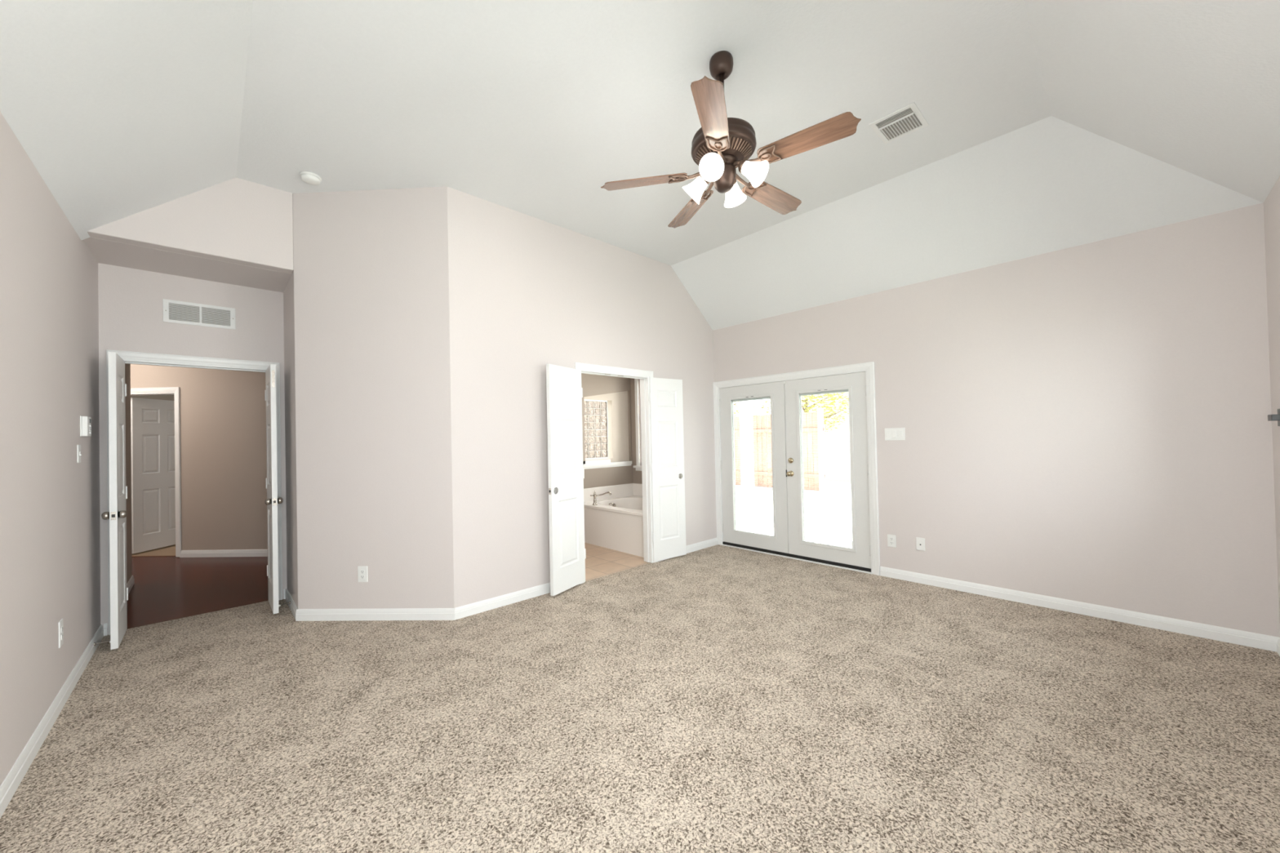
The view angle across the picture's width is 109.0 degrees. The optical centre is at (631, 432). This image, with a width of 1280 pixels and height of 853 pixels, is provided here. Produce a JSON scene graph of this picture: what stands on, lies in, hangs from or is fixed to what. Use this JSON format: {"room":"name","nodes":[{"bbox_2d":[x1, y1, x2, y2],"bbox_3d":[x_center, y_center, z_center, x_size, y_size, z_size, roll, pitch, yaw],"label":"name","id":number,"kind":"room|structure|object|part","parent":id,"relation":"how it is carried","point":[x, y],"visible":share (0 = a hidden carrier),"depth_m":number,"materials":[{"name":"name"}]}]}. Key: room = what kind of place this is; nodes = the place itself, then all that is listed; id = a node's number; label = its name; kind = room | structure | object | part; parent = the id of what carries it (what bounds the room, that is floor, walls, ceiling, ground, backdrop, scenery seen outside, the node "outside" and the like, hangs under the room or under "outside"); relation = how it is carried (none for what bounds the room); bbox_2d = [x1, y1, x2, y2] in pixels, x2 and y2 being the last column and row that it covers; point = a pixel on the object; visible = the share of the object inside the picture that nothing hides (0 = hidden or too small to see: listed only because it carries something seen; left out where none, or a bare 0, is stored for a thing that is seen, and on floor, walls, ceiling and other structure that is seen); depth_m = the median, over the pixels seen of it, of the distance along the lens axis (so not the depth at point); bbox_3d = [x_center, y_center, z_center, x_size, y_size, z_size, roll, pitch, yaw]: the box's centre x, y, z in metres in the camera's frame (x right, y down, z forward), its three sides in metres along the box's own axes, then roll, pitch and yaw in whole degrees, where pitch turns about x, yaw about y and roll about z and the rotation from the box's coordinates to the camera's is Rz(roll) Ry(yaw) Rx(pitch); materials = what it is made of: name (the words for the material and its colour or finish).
{"room":"empty bedroom","nodes":[
{"label":"empty bedroom","id":0,"kind":"room"},
{"bbox_2d":[0,111,101,786],"bbox_3d":[-2.602,0.049,1.845,0.110,2.823,7.661,-1,-1,-43],"label":"wall","id":1,"kind":"structure","parent":0,"point":[50,513],"depth_m":2.23,"materials":[{"name":"paint"}]},
{"bbox_2d":[0,624,103,818],"bbox_3d":[-1.962,1.396,1.259,0.015,0.088,5.776,-1,-1,-43],"label":"baseboard","id":2,"kind":"structure","parent":1,"relation":"attached to","point":[11,782],"depth_m":2.17,"materials":[{"name":"paint"}]},
{"bbox_2d":[57,618,63,648],"bbox_3d":[-3.091,1.089,2.476,0.009,0.140,0.074,-1,-1,-43],"label":"wall outlet","id":3,"kind":"object","parent":1,"relation":"attached to","point":[60,622],"visible":1,"depth_m":2.46,"materials":[{"name":"white plastic"}]},
{"bbox_2d":[76,444,81,462],"bbox_3d":[-3.446,0.133,2.853,0.014,0.112,0.078,-1,-1,-43],"label":"light switch","id":4,"kind":"object","parent":1,"relation":"attached to","point":[78,446],"visible":1,"depth_m":2.83,"materials":[{"name":"white plastic"}]},
{"bbox_2d":[80,416,91,436],"bbox_3d":[-3.520,-0.039,2.947,0.034,0.130,0.125,-1,-1,-43],"label":"alarm keypad","id":5,"kind":"object","parent":1,"relation":"attached to","point":[85,421],"visible":1,"depth_m":2.91,"materials":[{"name":"white plastic"}]},
{"bbox_3d":[-3.530,-0.039,2.938,0.006,0.130,0.125,-1,-1,-43],"label":"plate","id":6,"kind":"part","parent":5,"relation":"part of","materials":[{"name":"white plastic"}]},
{"bbox_2d":[93,640,110,645],"bbox_3d":[-3.621,1.441,3.133,0.088,0.028,0.026,-1,-1,-43],"label":"door stop","id":7,"kind":"object","parent":1,"relation":"attached to","point":[95,643],"visible":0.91,"depth_m":3.12,"materials":[{"name":"silver metal"}]},
{"bbox_2d":[126,575,134,593],"bbox_3d":[-4.557,1.492,4.082,0.015,0.088,1.665,-1,-1,-43],"label":"baseboard","id":8,"kind":"structure","parent":1,"relation":"attached to","point":[131,583],"depth_m":4.51,"materials":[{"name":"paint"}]},
{"bbox_2d":[130,395,173,400],"bbox_3d":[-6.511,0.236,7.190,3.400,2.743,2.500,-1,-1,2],"label":"door frame","id":9,"kind":"structure","parent":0,"point":[171,397],"depth_m":7.82,"materials":[{"name":"paint"}]},
{"bbox_2d":[84,236,292,292],"bbox_3d":[-3.373,-1.328,3.564,1.106,0.100,0.603,-1,-1,-43],"label":"ceiling","id":10,"kind":"structure","parent":0,"point":[104,251],"depth_m":3.50,"materials":[{"name":"paint"}]},
{"bbox_2d":[87,177,293,273],"bbox_3d":[-3.138,-1.615,3.305,1.106,0.657,0.110,-1,-1,-43],"label":"wall header","id":11,"kind":"structure","parent":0,"point":[235,220],"depth_m":3.36,"materials":[{"name":"paint"}]},
{"bbox_2d":[130,364,267,550],"bbox_3d":[-6.450,0.220,5.882,5.940,2.743,0.110,-1,-1,2],"label":"wall","id":12,"kind":"structure","parent":0,"point":[224,460],"depth_m":5.77,"materials":[{"name":"paint"}]},
{"bbox_2d":[130,397,175,553],"bbox_3d":[-6.482,0.564,6.307,0.042,2.030,0.766,-1,-1,2],"label":"door","id":13,"kind":"structure","parent":12,"relation":"in","point":[152,420],"depth_m":6.17,"materials":[{"name":"paint"}]},
{"bbox_2d":[130,386,181,557],"bbox_3d":[-6.153,0.509,5.859,0.878,2.150,0.133,-1,-1,2],"label":"trim","id":14,"kind":"structure","parent":12,"relation":"attached to","point":[175,391],"depth_m":5.79,"materials":[{"name":"paint"}]},
{"bbox_2d":[179,549,267,557],"bbox_3d":[-4.581,1.512,5.728,2.249,0.088,0.015,-1,-1,2],"label":"baseboard","id":15,"kind":"structure","parent":12,"relation":"attached to","point":[225,553],"depth_m":5.75,"materials":[{"name":"paint"}]},
{"bbox_2d":[283,244,297,608],"bbox_3d":[-2.902,-0.204,3.963,0.110,3.392,0.823,-1,-1,-43],"label":"wall","id":16,"kind":"structure","parent":0,"point":[288,294],"depth_m":3.86,"materials":[{"name":"paint"}]},
{"bbox_2d":[284,588,297,619],"bbox_3d":[-2.875,1.447,3.860,0.015,0.088,0.712,-1,-1,-43],"label":"baseboard","id":17,"kind":"structure","parent":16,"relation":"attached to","point":[292,606],"depth_m":3.83,"materials":[{"name":"paint"}]},
{"bbox_2d":[97,262,632,635],"bbox_3d":[-2.012,0.101,5.252,5.372,2.775,0.155,-1,-1,-43],"label":"wall","id":18,"kind":"structure","parent":0,"point":[131,304],"depth_m":3.80,"materials":[{"name":"paint"}]},
{"bbox_2d":[103,622,107,635],"bbox_3d":[-3.902,1.463,3.389,0.018,0.088,0.015,-1,-1,-43],"label":"baseboard","id":19,"kind":"structure","parent":18,"relation":"attached to","point":[105,625],"depth_m":3.39,"materials":[{"name":"paint"}]},
{"bbox_2d":[101,351,128,649],"bbox_3d":[-3.702,0.469,3.295,0.120,2.030,0.466,-1,-1,-43],"label":"door","id":20,"kind":"structure","parent":18,"relation":"in","point":[117,515],"depth_m":3.15,"materials":[{"name":"paint"}]},
{"bbox_3d":[-3.598,0.573,3.151,0.077,0.064,0.064,-1,-1,-43],"label":"knob","id":21,"kind":"part","parent":20,"relation":"part of","materials":[{"name":"silver metal"}]},
{"bbox_3d":[-3.545,0.571,3.125,0.025,0.056,0.003,-1,-1,-43],"label":"latch plate","id":22,"kind":"part","parent":20,"relation":"part of","materials":[{"name":"silver metal"}]},
{"bbox_3d":[-3.566,0.572,3.180,0.077,0.064,0.064,-1,-1,-43],"label":"knob","id":23,"kind":"part","parent":20,"relation":"part of","materials":[{"name":"silver metal"}]},
{"bbox_2d":[124,363,132,583],"bbox_3d":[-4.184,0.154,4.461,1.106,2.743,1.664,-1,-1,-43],"label":"lining","id":24,"kind":"object","parent":18,"relation":"in","point":[127,366],"visible":0.03,"depth_m":4.55,"materials":[{"name":"paint"}]},
{"bbox_2d":[106,349,282,635],"bbox_3d":[-3.570,0.440,3.801,1.032,2.129,0.133,-1,-1,-43],"label":"trim","id":25,"kind":"structure","parent":18,"relation":"attached to","point":[129,357],"depth_m":3.80,"materials":[{"name":"paint"}]},
{"bbox_2d":[162,298,235,329],"bbox_3d":[-3.564,-0.975,3.780,0.437,0.182,0.010,-1,-1,-43],"label":"air vent","id":26,"kind":"object","parent":18,"relation":"in","point":[174,311],"visible":1,"depth_m":3.77,"materials":[{"name":"metal"}]},
{"bbox_2d":[264,364,283,613],"bbox_3d":[-3.059,0.462,3.886,0.120,2.030,0.468,-1,-1,-43],"label":"door","id":27,"kind":"structure","parent":18,"relation":"in","point":[272,500],"depth_m":3.73,"materials":[{"name":"paint"}]},
{"bbox_3d":[-2.955,0.566,3.743,0.078,0.064,0.064,-1,-1,-43],"label":"knob","id":28,"kind":"part","parent":27,"relation":"part of","materials":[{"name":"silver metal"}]},
{"bbox_3d":[-2.902,0.564,3.717,0.025,0.056,0.002,-1,-1,-43],"label":"latch plate","id":29,"kind":"part","parent":27,"relation":"part of","materials":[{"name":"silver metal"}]},
{"bbox_3d":[-2.924,0.566,3.772,0.078,0.064,0.064,-1,-1,-43],"label":"knob","id":30,"kind":"part","parent":27,"relation":"part of","materials":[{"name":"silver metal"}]},
{"bbox_2d":[583,399,608,459],"bbox_3d":[-0.630,-0.034,6.536,0.729,0.875,0.065,-1,-1,-43],"label":"window","id":31,"kind":"structure","parent":18,"relation":"in","point":[596,425],"depth_m":6.62,"materials":[{"name":"glass"}]},
{"bbox_2d":[582,459,610,464],"bbox_3d":[-0.584,0.420,6.486,0.723,0.045,0.050,-1,-1,-43],"label":"trim","id":32,"kind":"structure","parent":18,"relation":"attached to","point":[597,461],"depth_m":6.54,"materials":[{"name":"paint"}]},
{"bbox_2d":[582,461,631,469],"bbox_3d":[-0.344,0.475,6.678,0.935,0.070,0.050,-1,-1,-43],"label":"trim","id":33,"kind":"structure","parent":18,"relation":"attached to","point":[586,466],"depth_m":6.64,"materials":[{"name":"paint"}]},
{"bbox_2d":[293,186,453,608],"bbox_3d":[-2.035,-0.226,3.652,1.254,3.392,0.110,-1,-1,2],"label":"wall","id":34,"kind":"structure","parent":0,"point":[372,366],"depth_m":3.60,"materials":[{"name":"paint"}]},
{"bbox_2d":[357,566,368,582],"bbox_3d":[-2.105,1.112,3.581,0.078,0.124,0.009,-1,-1,2],"label":"wall outlet","id":35,"kind":"object","parent":34,"relation":"attached to","point":[362,572],"visible":1,"depth_m":3.58,"materials":[{"name":"white plastic"}]},
{"bbox_2d":[295,608,455,621],"bbox_3d":[-2.002,1.425,3.570,1.272,0.088,0.015,-1,-1,2],"label":"baseboard","id":36,"kind":"structure","parent":34,"relation":"attached to","point":[386,614],"depth_m":3.56,"materials":[{"name":"paint"}]},
{"bbox_2d":[447,186,716,608],"bbox_3d":[-0.205,-0.252,4.756,3.379,3.392,0.110,-1,-1,-43],"label":"wall","id":37,"kind":"structure","parent":0,"point":[527,293],"depth_m":4.04,"materials":[{"name":"paint"}]},
{"bbox_2d":[454,582,579,619],"bbox_3d":[-0.933,1.406,3.949,1.189,0.088,0.015,-1,-1,-43],"label":"baseboard","id":38,"kind":"structure","parent":37,"relation":"attached to","point":[465,611],"depth_m":3.80,"materials":[{"name":"paint"}]},
{"bbox_2d":[546,364,586,595],"bbox_3d":[-0.607,0.413,4.214,0.084,2.030,0.484,-2,-1,30],"label":"door","id":39,"kind":"structure","parent":37,"relation":"in","point":[566,472],"depth_m":4.16,"materials":[{"name":"paint"}]},
{"bbox_2d":[574,362,657,584],"bbox_3d":[-0.165,0.384,4.770,1.059,2.119,0.143,-1,-1,-43],"label":"trim","id":40,"kind":"structure","parent":37,"relation":"attached to","point":[585,368],"depth_m":5.05,"materials":[{"name":"paint"}]},
{"bbox_2d":[648,377,686,561],"bbox_3d":[0.403,0.403,5.195,0.484,2.030,0.084,-1,-1,-35],"label":"door","id":41,"kind":"structure","parent":37,"relation":"in","point":[666,403],"depth_m":5.16,"materials":[{"name":"paint"}]},
{"bbox_2d":[657,537,718,561],"bbox_3d":[0.702,1.389,5.454,1.125,0.088,0.015,-1,-1,-43],"label":"baseboard","id":42,"kind":"structure","parent":37,"relation":"attached to","point":[706,544],"depth_m":5.59,"materials":[{"name":"paint"}]},
{"bbox_2d":[0,542,1279,852],"bbox_3d":[-3.110,1.536,4.769,7.663,0.061,12.701,-1,-1,-43],"label":"floor","id":43,"kind":"structure","parent":0,"point":[718,698],"depth_m":2.18,"materials":[{"name":"carpet"}]},
{"bbox_2d":[583,483,644,557],"bbox_3d":[0.122,1.110,6.093,1.092,0.694,1.448,-1,-1,-43],"label":"bathtub","id":44,"kind":"object","parent":43,"relation":"on","point":[616,522],"visible":0.6,"depth_m":5.84,"materials":[{"name":"ceramic"}]},
{"bbox_2d":[590,490,611,505],"bbox_3d":[-0.397,0.865,6.088,0.304,0.187,0.067,-1,-1,-20],"label":"faucet","id":45,"kind":"object","parent":44,"relation":"on","point":[594,495],"visible":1,"depth_m":6.05,"materials":[{"name":"silver metal"}]},
{"bbox_3d":[-0.371,0.823,6.109,0.240,0.053,0.030,-1,-1,-24],"label":"spout","id":46,"kind":"part","parent":45,"relation":"part of","materials":[{"name":"silver metal"}]},
{"bbox_2d":[598,497,642,510],"bbox_3d":[0.142,1.163,6.110,0.860,0.429,1.200,-1,-1,-43],"label":"basin","id":47,"kind":"object","parent":44,"relation":"in","point":[633,504],"depth_m":6.64,"materials":[{"name":"ceramic"}]},
{"bbox_2d":[0,0,1279,330],"bbox_3d":[0.156,-1.699,2.877,5.488,0.739,5.206,-1,-1,-43],"label":"ceiling","id":48,"kind":"structure","parent":0,"point":[1054,125],"depth_m":2.63,"materials":[{"name":"paint"}]},
{"bbox_2d":[299,170,321,185],"bbox_3d":[-2.396,-1.895,3.415,0.136,0.045,0.136,-1,-1,-43],"label":"smoke detector","id":49,"kind":"object","parent":48,"relation":"attached to","point":[308,177],"visible":1,"depth_m":3.38,"materials":[{"name":"white plastic"}]},
{"bbox_2d":[600,50,861,228],"bbox_3d":[0.536,-1.629,2.442,1.238,0.726,1.255,-1,-1,-43],"label":"ceiling fan","id":50,"kind":"object","parent":48,"relation":"hanging from","point":[722,144],"visible":1,"depth_m":2.33,"materials":[{"name":"brown wood"}]},
{"bbox_3d":[0.067,-1.353,2.466,0.468,0.006,0.134,-5,12,5],"label":"fan blade","id":51,"kind":"part","parent":50,"relation":"part of","materials":[{"name":"brown wood"}]},
{"bbox_3d":[0.362,-1.378,2.838,0.134,0.006,0.468,-15,3,-18],"label":"fan blade","id":52,"kind":"part","parent":50,"relation":"part of","materials":[{"name":"brown wood"}]},
{"bbox_3d":[0.355,-1.330,2.511,0.142,0.139,0.128,-2,-1,30],"label":"lamp shade","id":53,"kind":"part","parent":50,"relation":"part of","materials":[{"name":"white glass"}]},
{"bbox_3d":[0.362,-1.399,2.021,0.134,0.006,0.468,12,2,18],"label":"fan blade","id":54,"kind":"part","parent":50,"relation":"part of","materials":[{"name":"brown wood"}]},
{"bbox_3d":[0.413,-1.334,2.289,0.128,0.139,0.142,-2,-1,30],"label":"lamp shade","id":55,"kind":"part","parent":50,"relation":"part of","materials":[{"name":"white glass"}]},
{"bbox_3d":[0.422,-1.353,2.305,0.048,0.069,0.075,-2,-1,30],"label":"light bulb","id":56,"kind":"part","parent":50,"relation":"part of","materials":[{"name":"white glass"}]},
{"bbox_3d":[0.577,-1.334,2.569,0.128,0.139,0.142,-2,-1,30],"label":"lamp shade","id":57,"kind":"part","parent":50,"relation":"part of","materials":[{"name":"white glass"}]},
{"bbox_3d":[0.635,-1.338,2.347,0.142,0.139,0.128,-2,-1,30],"label":"lamp shade","id":58,"kind":"part","parent":50,"relation":"part of","materials":[{"name":"white glass"}]},
{"bbox_3d":[0.837,-1.382,2.688,0.468,0.006,0.134,1,-15,-37],"label":"fan blade","id":59,"kind":"part","parent":50,"relation":"part of","materials":[{"name":"brown wood"}]},
{"bbox_3d":[0.837,-1.392,2.171,0.468,0.006,0.134,-1,-13,37],"label":"fan blade","id":60,"kind":"part","parent":50,"relation":"part of","materials":[{"name":"brown wood"}]},
{"bbox_2d":[868,102,928,144],"bbox_3d":[1.747,-2.005,2.978,0.304,0.013,0.262,-1,-1,-43],"label":"ceiling vent","id":61,"kind":"object","parent":48,"relation":"in","point":[908,119],"visible":1,"depth_m":2.97,"materials":[{"name":"metal"}]},
{"bbox_2d":[630,202,1279,637],"bbox_3d":[2.007,-0.013,4.958,0.156,2.823,5.997,-1,-1,-43],"label":"wall","id":62,"kind":"structure","parent":0,"point":[1088,423],"depth_m":3.39,"materials":[{"name":"paint"}]},
{"bbox_2d":[633,378,641,471],"bbox_3d":[0.412,-0.155,6.581,0.100,1.445,1.055,-1,-1,-43],"label":"trim","id":63,"kind":"structure","parent":62,"relation":"attached to","point":[638,468],"depth_m":6.90,"materials":[{"name":"paint"}]},
{"bbox_2d":[719,381,788,553],"bbox_3d":[1.462,0.400,5.495,0.065,1.946,0.895,-1,-1,-43],"label":"door","id":64,"kind":"structure","parent":62,"relation":"in","point":[774,392],"depth_m":5.44,"materials":[{"name":"paint"}]},
{"bbox_3d":[1.466,0.397,5.494,0.060,1.682,0.610,-1,-1,-43],"label":"glass frame","id":65,"kind":"part","parent":64,"relation":"part of","materials":[{"name":"glass"}]},
{"bbox_2d":[713,361,879,575],"bbox_3d":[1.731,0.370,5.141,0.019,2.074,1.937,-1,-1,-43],"label":"trim","id":66,"kind":"structure","parent":62,"relation":"attached to","point":[869,366],"depth_m":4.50,"materials":[{"name":"paint"}]},
{"bbox_2d":[722,541,871,572],"bbox_3d":[1.818,1.401,5.188,0.144,0.070,1.773,-1,-1,-43],"label":"trim","id":67,"kind":"structure","parent":62,"relation":"attached to","point":[825,562],"depth_m":5.02,"materials":[{"name":"black rubber"}]},
{"bbox_2d":[720,543,872,573],"bbox_3d":[1.754,1.401,5.129,0.026,0.012,1.801,-1,-1,-43],"label":"trim","id":68,"kind":"structure","parent":62,"relation":"attached to","point":[829,565],"depth_m":4.99,"materials":[{"name":"paint"}]},
{"bbox_2d":[783,371,871,568],"bbox_3d":[2.040,0.380,4.819,0.130,1.946,0.890,-1,-1,-43],"label":"door","id":69,"kind":"structure","parent":62,"relation":"in","point":[860,555],"depth_m":4.78,"materials":[{"name":"paint"}]},
{"bbox_3d":[1.765,0.461,5.080,0.078,0.064,0.064,-1,-1,-43],"label":"knob","id":70,"kind":"part","parent":69,"relation":"part of","materials":[{"name":"gold metal"}]},
{"bbox_3d":[2.066,0.376,4.842,0.060,1.682,0.595,-1,-1,-43],"label":"glass frame","id":71,"kind":"part","parent":69,"relation":"part of","materials":[{"name":"glass"}]},
{"bbox_2d":[887,533,896,547],"bbox_3d":[2.481,1.032,4.343,0.009,0.116,0.074,-1,-1,-43],"label":"wall outlet","id":72,"kind":"object","parent":62,"relation":"attached to","point":[891,539],"visible":1,"depth_m":4.34,"materials":[{"name":"white plastic"}]},
{"bbox_2d":[884,427,905,440],"bbox_3d":[2.492,0.016,4.315,0.014,0.117,0.174,-1,-1,-43],"label":"switch plate","id":73,"kind":"object","parent":62,"relation":"attached to","point":[891,433],"visible":1,"depth_m":4.31,"materials":[{"name":"white plastic"}]},
{"bbox_2d":[915,537,924,551],"bbox_3d":[2.641,1.019,4.165,0.014,0.114,0.070,-1,-1,-43],"label":"cable jack","id":74,"kind":"object","parent":62,"relation":"attached to","point":[920,542],"visible":1,"depth_m":4.17,"materials":[{"name":"white plastic"}]},
{"bbox_2d":[880,566,1278,652],"bbox_3d":[3.173,1.314,3.590,0.015,0.088,2.246,-1,-1,-43],"label":"baseboard","id":75,"kind":"structure","parent":62,"relation":"attached to","point":[1268,642],"depth_m":3.32,"materials":[{"name":"paint"}]},
{"bbox_2d":[1263,176,1279,626],"bbox_3d":[1.972,-0.020,0.924,5.372,2.743,0.110,-1,-1,-43],"label":"wall","id":76,"kind":"structure","parent":0,"point":[1272,202],"depth_m":2.70,"materials":[{"name":"paint"}]},
{"bbox_2d":[1267,408,1279,426],"bbox_3d":[3.702,-0.085,2.622,0.120,0.100,0.040,-1,-1,-43],"label":"wall bracket","id":77,"kind":"object","parent":76,"relation":"attached to","point":[1270,417],"visible":1,"depth_m":2.61,"materials":[{"name":"grey metal"}]},
{"bbox_3d":[3.701,-0.085,2.623,0.104,0.036,0.036,-1,-1,-43],"label":"arm","id":78,"kind":"part","parent":77,"relation":"part of","materials":[{"name":"grey metal"}]},
{"bbox_3d":[3.714,-0.086,2.609,0.120,0.100,0.006,-1,-1,-43],"label":"mounting plate","id":79,"kind":"part","parent":77,"relation":"part of","materials":[{"name":"grey metal"}]},
{"bbox_2d":[1276,637,1279,656],"bbox_3d":[1.958,1.309,0.955,5.372,0.088,0.015,-1,-1,-43],"label":"baseboard","id":80,"kind":"structure","parent":76,"relation":"attached to","point":[1278,639],"depth_m":2.75,"materials":[{"name":"paint"}]},
{"label":"outside","id":81,"kind":"structure","parent":0,"visible":0},
{"bbox_2d":[735,479,852,547],"bbox_3d":[6.601,1.496,14.189,19.087,0.070,28.000,-1,-1,-43],"label":"ground","id":82,"kind":"structure","parent":81,"point":[846,485],"depth_m":8.37,"materials":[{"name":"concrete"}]},
{"bbox_2d":[733,401,755,417],"bbox_3d":[2.829,-0.114,15.227,2.624,3.343,2.637,-1,-1,-43],"label":"tree","id":83,"kind":"object","parent":82,"relation":"on","point":[735,404],"visible":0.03,"depth_m":15.12,"materials":[{"name":"green plant"}]},
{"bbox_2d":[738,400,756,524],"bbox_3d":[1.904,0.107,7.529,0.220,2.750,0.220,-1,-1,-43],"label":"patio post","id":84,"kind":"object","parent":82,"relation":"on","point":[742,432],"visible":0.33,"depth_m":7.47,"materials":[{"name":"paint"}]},
{"bbox_2d":[733,408,825,493],"bbox_3d":[2.273,0.522,13.702,0.120,2.050,7.100,-1,-1,-43],"label":"fence","id":85,"kind":"object","parent":82,"relation":"on","point":[819,442],"visible":0.15,"depth_m":11.51,"materials":[{"name":"brown wood"}]},
{"bbox_3d":[2.276,0.002,13.721,0.040,0.090,7.100,-1,-1,-43],"label":"rail","id":86,"kind":"part","parent":85,"relation":"part of","materials":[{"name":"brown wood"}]},
{"bbox_3d":[2.301,1.152,13.708,0.040,0.090,7.100,-1,-1,-43],"label":"rail","id":87,"kind":"part","parent":85,"relation":"part of","materials":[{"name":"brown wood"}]},
{"bbox_3d":[4.635,0.441,11.121,0.100,2.050,0.100,-1,-1,-43],"label":"post","id":88,"kind":"part","parent":85,"relation":"part of","materials":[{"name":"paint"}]},
{"bbox_2d":[760,391,848,433],"bbox_3d":[5.032,-0.196,12.983,2.564,3.359,2.523,-1,-1,-43],"label":"tree","id":89,"kind":"object","parent":82,"relation":"on","point":[806,403],"visible":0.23,"depth_m":12.60,"materials":[{"name":"green plant"}]},
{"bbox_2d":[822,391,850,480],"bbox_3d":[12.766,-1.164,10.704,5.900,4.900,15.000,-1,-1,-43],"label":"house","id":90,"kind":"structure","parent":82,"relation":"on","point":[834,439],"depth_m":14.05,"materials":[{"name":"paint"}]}
]}

